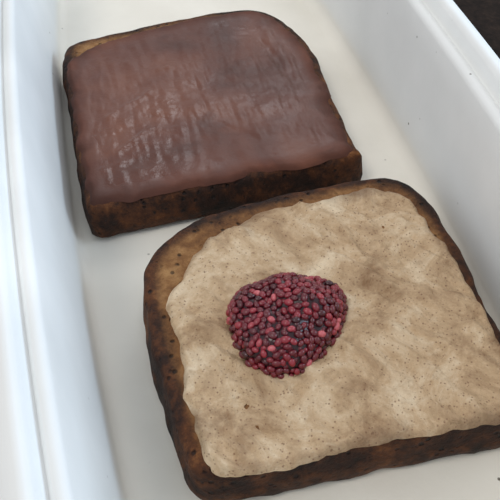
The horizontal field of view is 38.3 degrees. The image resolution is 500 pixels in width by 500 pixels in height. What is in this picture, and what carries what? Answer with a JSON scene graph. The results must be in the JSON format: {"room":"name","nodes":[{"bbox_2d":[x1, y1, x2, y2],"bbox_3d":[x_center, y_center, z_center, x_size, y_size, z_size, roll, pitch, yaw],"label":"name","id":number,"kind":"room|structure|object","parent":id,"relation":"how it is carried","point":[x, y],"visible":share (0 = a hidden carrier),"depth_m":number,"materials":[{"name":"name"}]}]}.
{"room":"kitchen","nodes":[
{"label":"kitchen","id":0,"kind":"room"},
{"label":"floor","id":1,"kind":"structure","parent":0,"visible":0},
{"bbox_2d":[453,0,499,58],"bbox_3d":[0.103,0.160,0.630,1.300,0.740,0.850,-1,48,0],"label":"dining table","id":2,"kind":"object","parent":1,"relation":"on","point":[484,15],"visible":0.02,"depth_m":0.39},
{"bbox_2d":[0,0,499,499],"bbox_3d":[-0.013,-0.073,0.299,0.185,0.065,0.501,-11,49,-8],"label":"container","id":3,"kind":"object","parent":2,"relation":"on","point":[414,86],"visible":0.52,"depth_m":0.25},
{"bbox_2d":[62,10,362,237],"bbox_3d":[-0.021,-0.066,0.319,0.117,0.019,0.127,-12,49,-9],"label":"toast","id":4,"kind":"object","parent":3,"relation":"in","point":[214,113],"visible":1,"depth_m":0.30,"materials":[{"name":"brown food"}]},
{"bbox_2d":[143,178,499,499],"bbox_3d":[0.021,0.021,0.238,0.112,0.024,0.109,-9,49,-7],"label":"toast","id":5,"kind":"object","parent":3,"relation":"in","point":[411,376],"visible":1,"depth_m":0.22,"materials":[{"name":"beige food"}]},
{"bbox_2d":[226,272,348,378],"bbox_3d":[0.012,0.020,0.219,0.038,0.015,0.038,-1,48,0],"label":"beans","id":6,"kind":"object","parent":5,"relation":"on","point":[281,323],"visible":1,"depth_m":0.21,"materials":[{"name":"red food"}]}
]}

